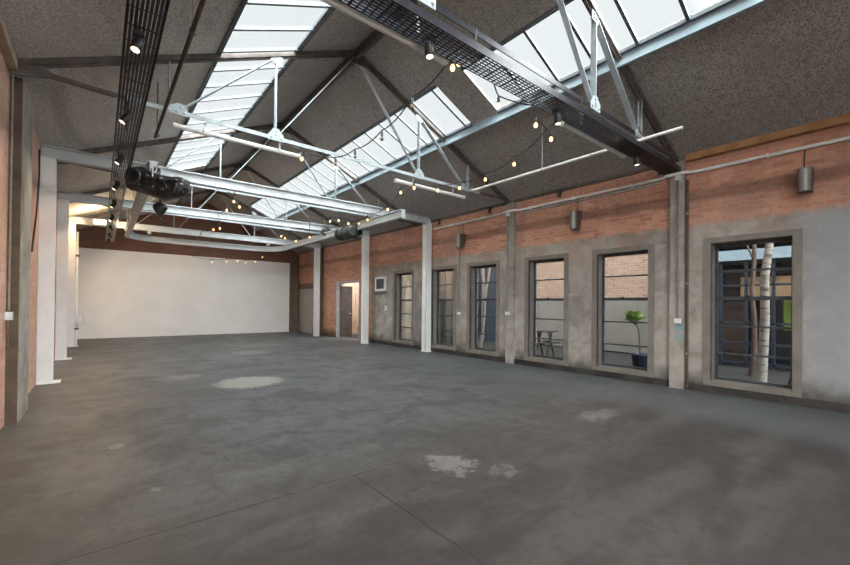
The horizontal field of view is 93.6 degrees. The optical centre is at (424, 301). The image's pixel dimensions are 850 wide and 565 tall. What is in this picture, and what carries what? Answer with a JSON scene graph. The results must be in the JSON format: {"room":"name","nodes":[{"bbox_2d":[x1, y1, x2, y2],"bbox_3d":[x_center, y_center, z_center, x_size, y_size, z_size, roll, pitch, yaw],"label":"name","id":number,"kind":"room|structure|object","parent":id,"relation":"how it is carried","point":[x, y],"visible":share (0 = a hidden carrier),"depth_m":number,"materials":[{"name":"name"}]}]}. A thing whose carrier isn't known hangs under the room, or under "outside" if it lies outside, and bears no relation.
{"room":"empty industrial warehouse","nodes":[
{"label":"empty industrial warehouse","id":0,"kind":"room"},
{"bbox_2d":[0,51,57,429],"bbox_3d":[-5.580,-0.694,5.322,0.300,4.170,25.300,1,-1,-39],"label":"wall","id":1,"kind":"structure","parent":0,"point":[5,75],"depth_m":4.47,"materials":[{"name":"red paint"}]},
{"bbox_2d":[0,11,17,72],"bbox_3d":[-1.038,-2.629,0.090,0.080,0.100,11.450,1,-1,-39],"label":"trim","id":2,"kind":"structure","parent":1,"relation":"attached to","point":[6,48],"depth_m":4.09,"materials":[{"name":"brown wood"}]},
{"bbox_2d":[4,76,13,345],"bbox_3d":[-4.675,-1.032,4.503,0.060,3.050,0.092,1,-1,-39],"label":"conduit","id":3,"kind":"object","parent":1,"relation":"attached to","point":[8,315],"visible":1,"depth_m":4.50,"materials":[{"name":"metal"}]},
{"bbox_2d":[4,76,22,424],"bbox_3d":[-4.958,-0.592,4.874,0.100,3.970,0.820,1,-1,-39],"label":"trim","id":4,"kind":"structure","parent":1,"relation":"attached to","point":[11,351],"depth_m":4.56,"materials":[{"name":"concrete"}]},
{"bbox_2d":[17,80,32,422],"bbox_3d":[-4.922,-0.591,4.915,0.008,3.970,0.800,1,-1,-39],"label":"trim","id":5,"kind":"structure","parent":1,"relation":"attached to","point":[27,107],"depth_m":4.86,"materials":[{"name":"concrete"}]},
{"bbox_2d":[31,149,40,251],"bbox_3d":[-6.128,-1.631,6.294,0.041,1.754,0.722,1,-1,-39],"label":"hanging cable","id":6,"kind":"object","parent":1,"relation":"hanging from","point":[39,160],"visible":1,"depth_m":6.37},
{"bbox_2d":[74,232,79,344],"bbox_3d":[-11.469,-0.452,13.007,0.290,3.700,0.143,1,-1,-39],"label":"column","id":7,"kind":"structure","parent":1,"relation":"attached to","point":[77,255],"depth_m":13.04,"materials":[{"name":"white paint"}]},
{"bbox_2d":[74,315,83,323],"bbox_3d":[-11.292,0.619,12.872,0.420,0.360,0.255,1,-1,-39],"label":"electrical box","id":8,"kind":"object","parent":1,"relation":"attached to","point":[78,319],"visible":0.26,"depth_m":12.85,"materials":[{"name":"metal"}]},
{"bbox_2d":[77,247,289,338],"bbox_3d":[-10.036,-0.282,17.584,8.180,3.460,0.060,1,-1,-39],"label":"wall partition","id":9,"kind":"structure","parent":0,"point":[121,294],"depth_m":17.06,"materials":[{"name":"white paint"}]},
{"bbox_2d":[289,254,298,331],"bbox_3d":[-6.647,-0.449,20.244,0.430,3.900,0.180,1,-1,-39],"label":"trim","id":10,"kind":"structure","parent":9,"relation":"attached to","point":[294,259],"depth_m":20.17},
{"bbox_2d":[76,201,298,327],"bbox_3d":[-9.995,-1.532,17.851,9.270,5.965,0.300,1,-1,-39],"label":"wall","id":11,"kind":"structure","parent":0,"point":[93,237],"depth_m":17.33,"materials":[{"name":"brown brick"}]},
{"bbox_2d":[186,253,272,262],"bbox_3d":[-8.709,-2.018,18.239,3.711,0.650,0.727,1,-1,-39],"label":"festoon lights","id":12,"kind":"object","parent":11,"relation":"hanging from","point":[186,253],"visible":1,"depth_m":17.99},
{"bbox_2d":[175,7,335,205],"bbox_3d":[-2.818,-4.038,7.381,0.035,0.070,25.000,1,-1,-39],"label":"trim","id":13,"kind":"structure","parent":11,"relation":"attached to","point":[333,8],"depth_m":7.05,"materials":[{"name":"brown metal"}]},
{"bbox_2d":[202,0,418,203],"bbox_3d":[-1.974,-4.429,8.070,0.070,0.160,25.000,1,-1,-39],"label":"trim","id":14,"kind":"structure","parent":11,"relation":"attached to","point":[365,46],"depth_m":7.99,"materials":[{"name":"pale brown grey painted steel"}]},
{"bbox_2d":[334,223,362,240],"bbox_3d":[-2.329,-2.075,11.926,0.458,0.423,1.028,1,-1,-39],"label":"motor","id":15,"kind":"object","parent":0,"point":[348,232],"visible":1,"depth_m":11.69,"materials":[{"name":"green metal"}]},
{"bbox_2d":[0,331,849,564],"bbox_3d":[-2.125,1.596,8.137,9.270,0.300,25.300,1,-1,-39],"label":"floor","id":16,"kind":"structure","parent":0,"point":[268,448],"depth_m":3.48,"materials":[{"name":"concrete"}]},
{"bbox_2d":[67,216,320,346],"bbox_3d":[-7.929,-0.593,15.064,8.368,4.080,0.285,1,-1,-38],"label":"frame","id":17,"kind":"object","parent":16,"relation":"on","point":[73,221],"visible":0.8,"depth_m":14.05,"materials":[{"name":"white paint"}]},
{"bbox_2d":[55,191,369,359],"bbox_3d":[-5.485,-0.594,12.060,8.399,4.080,0.302,1,-1,-35],"label":"frame","id":18,"kind":"object","parent":16,"relation":"on","point":[64,198],"visible":0.99,"depth_m":10.19,"materials":[{"name":"white paint"}]},
{"bbox_2d":[198,191,240,237],"bbox_3d":[-7.143,-2.472,13.210,0.451,0.368,10.556,1,-1,-35],"label":"festoon lights","id":19,"kind":"object","parent":18,"relation":"hanging from","point":[234,198],"visible":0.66,"depth_m":10.10},
{"bbox_2d":[124,160,404,251],"bbox_3d":[-5.487,-2.270,11.917,5.310,0.310,9.345,1,-1,-39],"label":"track","id":20,"kind":"object","parent":18,"relation":"hanging from","point":[140,199],"visible":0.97,"depth_m":13.62,"materials":[{"name":"metal"}]},
{"bbox_2d":[124,166,189,225],"bbox_3d":[-4.491,-1.789,6.723,0.985,0.964,0.406,1,0,-2],"label":"hoist","id":21,"kind":"object","parent":20,"relation":"hanging from","point":[137,178],"visible":1,"depth_m":6.59,"materials":[{"name":"black metal"}]},
{"bbox_2d":[278,214,367,242],"bbox_3d":[-4.079,-2.440,13.509,0.958,0.365,7.110,1,-1,-39],"label":"festoon lights","id":22,"kind":"object","parent":20,"relation":"hanging from","point":[367,214],"visible":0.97,"depth_m":11.64},
{"bbox_2d":[321,227,330,235],"bbox_3d":[-3.319,-2.363,13.421,0.296,0.300,0.279,1,-1,-28],"label":"motor","id":23,"kind":"object","parent":18,"relation":"attached to","point":[326,229],"visible":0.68,"depth_m":13.31,"materials":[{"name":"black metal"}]},
{"bbox_2d":[36,144,432,384],"bbox_3d":[-3.215,-0.594,9.488,8.628,4.080,0.285,1,-1,-38],"label":"frame","id":24,"kind":"object","parent":16,"relation":"on","point":[49,156],"visible":0.94,"depth_m":7.09,"materials":[{"name":"white paint"}]},
{"bbox_2d":[0,0,849,253],"bbox_3d":[-2.078,-3.469,8.178,9.370,2.190,25.300,1,-1,-39],"label":"ceiling","id":25,"kind":"structure","parent":0,"point":[771,66],"depth_m":6.27,"materials":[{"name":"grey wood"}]},
{"bbox_2d":[105,0,169,241],"bbox_3d":[-4.710,-2.663,6.225,0.251,0.898,21.600,1,-1,-39],"label":"cable tray","id":26,"kind":"object","parent":25,"relation":"hanging from","point":[137,24],"visible":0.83,"depth_m":3.99,"materials":[{"name":"black metal"}]},
{"bbox_2d":[94,219,105,225],"bbox_3d":[-10.321,-2.524,12.676,0.300,0.140,0.208,1,-1,-39],"label":"lamp","id":27,"kind":"object","parent":26,"relation":"attached to","point":[96,222],"visible":0.96,"depth_m":12.62,"materials":[{"name":"white plastic"}]},
{"bbox_2d":[110,200,116,207],"bbox_3d":[-6.794,-2.129,8.702,0.131,0.168,0.088,1,-1,-39],"label":"spotlight","id":28,"kind":"object","parent":26,"relation":"attached to","point":[114,203],"visible":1,"depth_m":8.68,"materials":[{"name":"black metal"}]},
{"bbox_2d":[112,180,119,189],"bbox_3d":[-5.663,-2.130,7.315,0.131,0.168,0.088,1,-1,-39],"label":"spotlight","id":29,"kind":"object","parent":26,"relation":"attached to","point":[116,185],"visible":1,"depth_m":7.29,"materials":[{"name":"black metal"}]},
{"bbox_2d":[114,153,124,164],"bbox_3d":[-4.557,-2.131,5.959,0.131,0.168,0.088,1,-1,-39],"label":"spotlight","id":30,"kind":"object","parent":26,"relation":"attached to","point":[121,158],"visible":1,"depth_m":5.94,"materials":[{"name":"black metal"}]},
{"bbox_2d":[119,108,132,124],"bbox_3d":[-3.451,-2.131,4.603,0.131,0.168,0.088,1,-1,-39],"label":"spotlight","id":31,"kind":"object","parent":26,"relation":"attached to","point":[127,116],"visible":1,"depth_m":4.58,"materials":[{"name":"black metal"}]},
{"bbox_2d":[129,29,144,53],"bbox_3d":[-2.363,-2.131,3.278,0.105,0.170,0.110,1,-1,-39],"label":"spotlight","id":32,"kind":"object","parent":26,"relation":"attached to","point":[137,43],"visible":1,"depth_m":3.25,"materials":[{"name":"black metal"}]},
{"bbox_2d":[154,0,205,138],"bbox_3d":[-1.140,-2.879,2.459,0.072,0.837,9.250,1,-1,-39],"label":"ceiling pipe","id":33,"kind":"object","parent":25,"relation":"attached to","point":[195,19],"visible":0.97,"depth_m":4.07,"materials":[{"name":"brown metal"}]},
{"bbox_2d":[76,189,301,244],"bbox_3d":[-8.273,-3.475,15.778,8.659,2.074,0.100,1,-1,-39],"label":"roof truss","id":34,"kind":"object","parent":25,"relation":"attached to","point":[220,193],"visible":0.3,"depth_m":15.65,"materials":[{"name":"grey metal"}]},
{"bbox_2d":[69,162,358,240],"bbox_3d":[-5.935,-3.477,12.910,8.659,2.074,0.100,1,-1,-39],"label":"roof truss","id":35,"kind":"object","parent":25,"relation":"attached to","point":[237,166],"visible":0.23,"depth_m":12.89,"materials":[{"name":"grey metal"}]},
{"bbox_2d":[57,122,416,226],"bbox_3d":[-3.597,-3.478,10.043,8.659,2.074,0.100,1,-1,-39],"label":"roof truss","id":36,"kind":"object","parent":25,"relation":"attached to","point":[288,130],"visible":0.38,"depth_m":9.69,"materials":[{"name":"grey metal"}]},
{"bbox_2d":[164,0,332,168],"bbox_3d":[-1.761,-3.794,5.146,1.170,0.542,16.200,1,-1,-39],"label":"window","id":37,"kind":"structure","parent":25,"relation":"attached to","point":[232,27],"depth_m":6.41,"materials":[{"name":"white glass"}]},
{"bbox_2d":[10,50,509,203],"bbox_3d":[-1.259,-3.479,7.175,8.659,2.074,0.100,1,-1,-39],"label":"roof truss","id":38,"kind":"object","parent":25,"relation":"attached to","point":[27,67],"visible":0.97,"depth_m":6.19,"materials":[{"name":"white metal"}]},
{"bbox_2d":[172,122,300,158],"bbox_3d":[-2.757,-2.466,6.064,1.830,0.162,0.102,1,-1,-39],"label":"tube light","id":39,"kind":"object","parent":38,"relation":"hanging from","point":[175,125],"visible":0.89,"depth_m":5.96,"materials":[{"name":"white plastic"}]},
{"bbox_2d":[287,60,454,165],"bbox_3d":[-0.721,-2.407,5.242,0.858,0.269,3.660,1,-1,-39],"label":"festoon lights","id":40,"kind":"object","parent":38,"relation":"hanging from","point":[452,68],"visible":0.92,"depth_m":5.49},
{"bbox_2d":[394,178,465,198],"bbox_3d":[0.157,-2.420,8.440,1.910,0.162,0.102,1,-1,-39],"label":"tube light","id":41,"kind":"object","parent":38,"relation":"hanging from","point":[396,180],"visible":1,"depth_m":8.36,"materials":[{"name":"white plastic"}]},
{"bbox_2d":[249,84,471,217],"bbox_3d":[-3.133,-3.723,12.105,0.980,0.478,11.680,1,-1,-39],"label":"window","id":42,"kind":"structure","parent":25,"relation":"attached to","point":[431,89],"depth_m":9.72,"materials":[{"name":"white glass"}]},
{"bbox_2d":[255,0,769,231],"bbox_3d":[-0.289,-3.432,9.443,0.050,0.170,25.000,1,-1,-39],"label":"trim","id":43,"kind":"structure","parent":25,"relation":"attached to","point":[737,7],"depth_m":5.84,"materials":[{"name":"white metal"}]},
{"bbox_2d":[417,0,678,162],"bbox_3d":[1.079,-3.481,4.307,8.659,2.074,0.100,1,-1,-39],"label":"roof truss","id":44,"kind":"object","parent":25,"relation":"attached to","point":[599,28],"visible":0.98,"depth_m":5.25,"materials":[{"name":"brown metal"}]},
{"bbox_2d":[338,0,680,174],"bbox_3d":[1.439,-2.361,4.484,7.000,0.320,0.263,1,-1,-39],"label":"cable tray","id":45,"kind":"object","parent":44,"relation":"hanging from","point":[628,145],"visible":0.96,"depth_m":3.85,"materials":[{"name":"black metal"}]},
{"bbox_2d":[320,0,448,65],"bbox_3d":[-0.495,-2.384,3.147,1.810,0.332,0.102,1,-1,-39],"label":"tube light","id":46,"kind":"object","parent":45,"relation":"attached to","point":[336,4],"visible":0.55,"depth_m":3.25,"materials":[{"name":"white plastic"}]},
{"bbox_2d":[422,33,435,58],"bbox_3d":[0.036,-2.137,3.354,0.082,0.172,0.092,1,-1,-39],"label":"spotlight","id":47,"kind":"object","parent":45,"relation":"attached to","point":[428,40],"visible":1,"depth_m":3.33,"materials":[{"name":"black metal"}]},
{"bbox_2d":[372,110,564,213],"bbox_3d":[0.303,-2.357,7.931,1.006,0.231,6.764,1,-1,-30],"label":"festoon lights","id":48,"kind":"object","parent":45,"relation":"hanging from","point":[536,117],"visible":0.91,"depth_m":6.63},
{"bbox_2d":[456,50,533,108],"bbox_3d":[0.731,-2.356,4.347,1.344,0.182,0.438,1,-1,-39],"label":"festoon lights","id":49,"kind":"object","parent":45,"relation":"hanging from","point":[498,106],"visible":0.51,"depth_m":4.66},
{"bbox_2d":[552,107,561,124],"bbox_3d":[1.516,-2.114,4.561,0.082,0.172,0.092,1,-1,-39],"label":"spotlight","id":50,"kind":"object","parent":45,"relation":"attached to","point":[557,112],"visible":1,"depth_m":4.53,"materials":[{"name":"black metal"}]},
{"bbox_2d":[560,113,625,157],"bbox_3d":[2.353,-2.338,5.469,1.660,0.332,0.102,1,-1,-39],"label":"tube light","id":51,"kind":"object","parent":45,"relation":"attached to","point":[563,124],"visible":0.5,"depth_m":5.36,"materials":[{"name":"white plastic"}]},
{"bbox_2d":[632,153,639,165],"bbox_3d":[3.104,-2.088,5.856,0.082,0.172,0.092,1,-1,-39],"label":"spotlight","id":52,"kind":"object","parent":45,"relation":"attached to","point":[635,156],"visible":1,"depth_m":5.83,"materials":[{"name":"black metal"}]},
{"bbox_2d":[470,126,682,191],"bbox_3d":[2.288,-2.813,7.124,0.065,0.851,4.090,1,-1,-39],"label":"ceiling pipe","id":53,"kind":"object","parent":25,"relation":"attached to","point":[680,127],"visible":0.71,"depth_m":6.93,"materials":[{"name":"metal"}]},
{"bbox_2d":[461,0,735,112],"bbox_3d":[3.461,-3.726,4.017,0.980,0.478,7.850,1,-1,-39],"label":"window","id":54,"kind":"structure","parent":25,"relation":"attached to","point":[688,18],"depth_m":5.50,"materials":[{"name":"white glass"}]},
{"bbox_2d":[347,334,790,384],"bbox_3d":[13.904,1.859,21.012,31.850,0.280,65.000,1,-1,-39],"label":"ground","id":55,"kind":"structure","parent":0,"point":[779,375],"depth_m":9.86,"materials":[{"name":"grey concrete"}]},
{"bbox_2d":[344,282,358,333],"bbox_3d":[-3.155,0.041,18.072,1.550,3.050,7.000,1,-1,-39],"label":"wall","id":56,"kind":"structure","parent":55,"relation":"on","point":[355,286],"depth_m":19.33,"materials":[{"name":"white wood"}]},
{"bbox_2d":[478,268,490,346],"bbox_3d":[2.088,-0.653,13.435,0.150,4.451,0.768,1,-1,-39],"label":"birch tree","id":57,"kind":"object","parent":55,"relation":"on","point":[489,270],"visible":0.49,"depth_m":13.48,"materials":[{"name":"white plant"}]},
{"bbox_2d":[478,267,495,340],"bbox_3d":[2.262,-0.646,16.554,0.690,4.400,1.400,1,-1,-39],"label":"cabin","id":58,"kind":"object","parent":55,"relation":"on","point":[490,323],"visible":0.12,"depth_m":15.98,"materials":[{"name":"blue metal"}]},
{"bbox_2d":[536,330,562,356],"bbox_3d":[3.317,1.157,11.039,0.920,0.735,0.520,1,-1,-39],"label":"picnic table","id":59,"kind":"object","parent":55,"relation":"on","point":[548,342],"visible":0.75,"depth_m":10.97,"materials":[{"name":"grey wood"}]},
{"bbox_2d":[536,301,647,353],"bbox_3d":[5.014,0.706,13.636,0.140,1.700,6.400,1,-1,-39],"label":"fence","id":60,"kind":"object","parent":55,"relation":"on","point":[616,333],"visible":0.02,"depth_m":12.47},
{"bbox_2d":[537,254,647,353],"bbox_3d":[-0.882,-1.012,21.280,0.300,5.250,25.900,1,-1,-39],"label":"wall","id":61,"kind":"structure","parent":55,"relation":"on","point":[635,286],"depth_m":12.59,"materials":[{"name":"brick"}]},
{"bbox_2d":[622,310,646,367],"bbox_3d":[4.994,0.868,9.410,0.502,1.349,0.545,1,-1,-39],"label":"potted plant","id":62,"kind":"object","parent":55,"relation":"on","point":[639,359],"visible":0.91,"depth_m":9.31,"materials":[{"name":"green plant"}]},
{"bbox_2d":[746,244,757,376],"bbox_3d":[6.913,-0.550,8.517,0.169,4.237,0.464,0,0,14],"label":"birch tree","id":63,"kind":"object","parent":55,"relation":"on","point":[753,255],"visible":0.52,"depth_m":8.35,"materials":[{"name":"plant"}]},
{"bbox_2d":[718,241,790,369],"bbox_3d":[9.464,-0.744,8.427,1.500,4.600,7.100,1,-1,-39],"label":"building","id":64,"kind":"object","parent":55,"relation":"on","point":[738,340],"visible":0.29,"depth_m":9.91,"materials":[{"name":"blue brick"}]},
{"bbox_2d":[718,302,743,364],"bbox_3d":[7.559,0.778,10.227,0.060,1.550,1.100,1,-1,-39],"label":"shutter","id":65,"kind":"object","parent":64,"relation":"hanging from","point":[732,311],"depth_m":9.99,"materials":[{"name":"metal"}]},
{"bbox_2d":[751,243,773,381],"bbox_3d":[6.558,-0.780,7.481,0.246,4.689,0.701,1,-1,-39],"label":"birch tree","id":66,"kind":"object","parent":55,"relation":"on","point":[760,370],"visible":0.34,"depth_m":7.54,"materials":[{"name":"white plant"}]},
{"bbox_2d":[787,323,790,384],"bbox_3d":[6.469,0.786,7.027,0.215,1.546,0.178,1,-1,-39],"label":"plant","id":67,"kind":"object","parent":55,"relation":"on","point":[789,380],"visible":0.14,"depth_m":7.00,"materials":[{"name":"plant"}]},
{"bbox_2d":[298,124,849,403],"bbox_3d":[1.379,-0.489,10.995,0.320,3.980,25.300,1,-1,-39],"label":"wall","id":68,"kind":"structure","parent":0,"point":[756,196],"depth_m":7.17,"materials":[{"name":"brick"}]},
{"bbox_2d":[299,283,312,332],"bbox_3d":[-5.867,0.294,19.764,0.210,2.420,1.950,1,-1,-39],"label":"door","id":69,"kind":"structure","parent":68,"relation":"in","point":[306,289],"depth_m":19.74,"materials":[{"name":"grey paint"}]},
{"bbox_2d":[319,248,323,334],"bbox_3d":[-4.716,-0.463,18.154,0.080,3.930,0.200,1,-1,-39],"label":"trim","id":70,"kind":"structure","parent":68,"relation":"attached to","point":[321,249],"depth_m":18.08,"materials":[{"name":"grey concrete"}]},
{"bbox_2d":[336,280,359,340],"bbox_3d":[-2.915,0.325,16.461,0.653,2.360,1.960,1,-1,-39],"label":"door","id":71,"kind":"structure","parent":68,"relation":"in","point":[343,293],"depth_m":17.05,"materials":[{"name":"wood"}]},
{"bbox_2d":[374,277,386,292],"bbox_3d":[-1.609,-0.620,14.314,0.120,0.560,0.660,1,-1,-39],"label":"wall panel","id":72,"kind":"object","parent":68,"relation":"attached to","point":[380,282],"visible":1,"depth_m":14.29,"materials":[{"name":"white plastic"}]},
{"bbox_2d":[392,269,413,344],"bbox_3d":[-0.635,0.187,13.378,0.294,2.490,1.180,1,-1,-39],"label":"window","id":73,"kind":"structure","parent":68,"relation":"in","point":[404,297],"depth_m":13.60,"materials":[{"name":"glass"}]},
{"bbox_2d":[431,265,456,350],"bbox_3d":[0.606,0.186,11.855,0.294,2.490,1.170,1,-1,-39],"label":"window","id":74,"kind":"structure","parent":68,"relation":"in","point":[445,279],"depth_m":12.02,"materials":[{"name":"metal"}]},
{"bbox_2d":[457,224,460,314],"bbox_3d":[0.964,-0.911,11.212,0.060,2.540,0.090,1,-1,-39],"label":"conduit","id":75,"kind":"object","parent":68,"relation":"attached to","point":[458,312],"visible":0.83,"depth_m":11.20,"materials":[{"name":"grey metal"}]},
{"bbox_2d":[456,224,465,248],"bbox_3d":[0.975,-1.838,11.015,0.313,0.710,0.150,1,-1,-39],"label":"wall speaker","id":76,"kind":"object","parent":68,"relation":"attached to","point":[460,238],"visible":1,"depth_m":10.91,"materials":[{"name":"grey metal"}]},
{"bbox_2d":[456,234,459,247],"bbox_3d":[0.910,-1.679,10.962,0.148,0.369,0.140,1,-1,-39],"label":"grille","id":77,"kind":"object","parent":76,"relation":"attached to","point":[457,235],"depth_m":10.90,"materials":[{"name":"silver metal"}]},
{"bbox_2d":[298,167,652,253],"bbox_3d":[-1.037,-2.457,13.704,0.050,0.055,17.050,1,-1,-39],"label":"trim","id":78,"kind":"structure","parent":68,"relation":"attached to","point":[646,168],"depth_m":9.45,"materials":[{"name":"brown metal"}]},
{"bbox_2d":[466,260,499,356],"bbox_3d":[1.614,0.185,10.619,0.294,2.490,1.149,1,-1,-39],"label":"window","id":79,"kind":"structure","parent":68,"relation":"in","point":[471,339],"depth_m":10.91,"materials":[{"name":"metal"}]},
{"bbox_2d":[505,212,509,314],"bbox_3d":[2.023,-0.933,9.766,0.065,2.500,0.090,1,-1,-39],"label":"conduit","id":80,"kind":"object","parent":68,"relation":"attached to","point":[508,213],"visible":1,"depth_m":9.76,"materials":[{"name":"grey metal"}]},
{"bbox_2d":[505,202,515,363],"bbox_3d":[2.101,-0.467,9.784,0.090,3.930,0.230,1,-1,-39],"label":"pilaster","id":81,"kind":"object","parent":68,"relation":"attached to","point":[510,319],"depth_m":9.72,"materials":[{"name":"concrete"}]},
{"bbox_2d":[524,253,568,365],"bbox_3d":[2.827,0.185,9.131,0.294,2.490,1.140,1,-1,-39],"label":"window","id":82,"kind":"structure","parent":68,"relation":"in","point":[564,257],"depth_m":9.36,"materials":[{"name":"metal"}]},
{"bbox_2d":[557,190,561,197],"bbox_3d":[2.929,-2.357,8.712,0.096,0.171,0.080,1,-1,-39],"label":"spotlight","id":83,"kind":"object","parent":68,"relation":"attached to","point":[558,191],"visible":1,"depth_m":8.68,"materials":[{"name":"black metal"}]},
{"bbox_2d":[570,199,581,230],"bbox_3d":[3.149,-1.849,8.349,0.313,0.691,0.150,1,-1,-39],"label":"wall speaker","id":84,"kind":"object","parent":68,"relation":"attached to","point":[575,215],"visible":1,"depth_m":8.26,"materials":[{"name":"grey metal"}]},
{"bbox_2d":[570,210,575,229],"bbox_3d":[3.084,-1.705,8.296,0.148,0.379,0.140,1,-1,-39],"label":"grille","id":85,"kind":"object","parent":84,"relation":"attached to","point":[573,212],"depth_m":8.24,"materials":[{"name":"silver metal"}]},
{"bbox_2d":[370,339,849,413],"bbox_3d":[3.593,1.438,7.961,0.035,0.120,17.800,1,-1,-39],"label":"baseboard","id":86,"kind":"structure","parent":68,"relation":"attached to","point":[804,402],"depth_m":7.15,"materials":[{"name":"grey concrete"}]},
{"bbox_2d":[591,244,654,377],"bbox_3d":[3.900,0.184,7.816,0.294,2.490,1.187,1,-1,-39],"label":"window","id":87,"kind":"structure","parent":68,"relation":"in","point":[597,334],"depth_m":7.97,"materials":[{"name":"metal"}]},
{"bbox_2d":[433,136,849,229],"bbox_3d":[4.085,-2.185,7.332,0.156,0.120,12.200,1,-1,-39],"label":"conduit","id":88,"kind":"object","parent":68,"relation":"attached to","point":[767,155],"visible":1,"depth_m":7.33,"materials":[{"name":"metal"}]},
{"bbox_2d":[669,161,685,388],"bbox_3d":[4.405,-0.468,6.959,0.090,3.930,0.220,1,-1,-39],"label":"pilaster","id":89,"kind":"object","parent":68,"relation":"attached to","point":[676,330],"depth_m":6.91,"materials":[{"name":"concrete"}]},
{"bbox_2d":[674,175,681,322],"bbox_3d":[4.368,-0.909,6.891,0.065,2.550,0.090,1,-1,-39],"label":"conduit","id":90,"kind":"object","parent":68,"relation":"attached to","point":[678,178],"visible":1,"depth_m":6.88,"materials":[{"name":"white plastic"}]},
{"bbox_2d":[685,179,688,387],"bbox_3d":[4.505,-0.313,6.853,0.065,3.580,0.044,1,-1,-39],"label":"downpipe","id":91,"kind":"object","parent":68,"relation":"attached to","point":[687,180],"visible":1,"depth_m":6.84,"materials":[{"name":"metal"}]},
{"bbox_2d":[703,228,802,397],"bbox_3d":[5.142,0.183,6.292,0.294,2.490,1.215,1,-1,-39],"label":"window","id":92,"kind":"structure","parent":68,"relation":"in","point":[710,259],"depth_m":6.27,"materials":[{"name":"metal"}]},
{"bbox_2d":[685,113,849,161],"bbox_3d":[6.865,-2.477,3.973,0.100,0.115,7.480,1,-1,-39],"label":"trim","id":93,"kind":"structure","parent":68,"relation":"attached to","point":[844,119],"depth_m":5.96,"materials":[{"name":"brown wood"}]},
{"bbox_2d":[797,149,813,194],"bbox_3d":[5.367,-1.865,5.629,0.313,0.660,0.150,1,-1,-39],"label":"wall speaker","id":94,"kind":"object","parent":68,"relation":"attached to","point":[805,176],"visible":1,"depth_m":5.54,"materials":[{"name":"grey metal"}]},
{"bbox_2d":[798,167,810,191],"bbox_3d":[5.302,-1.706,5.575,0.148,0.320,0.140,1,-1,-39],"label":"grille","id":95,"kind":"object","parent":94,"relation":"attached to","point":[804,174],"depth_m":5.53,"materials":[{"name":"silver metal"}]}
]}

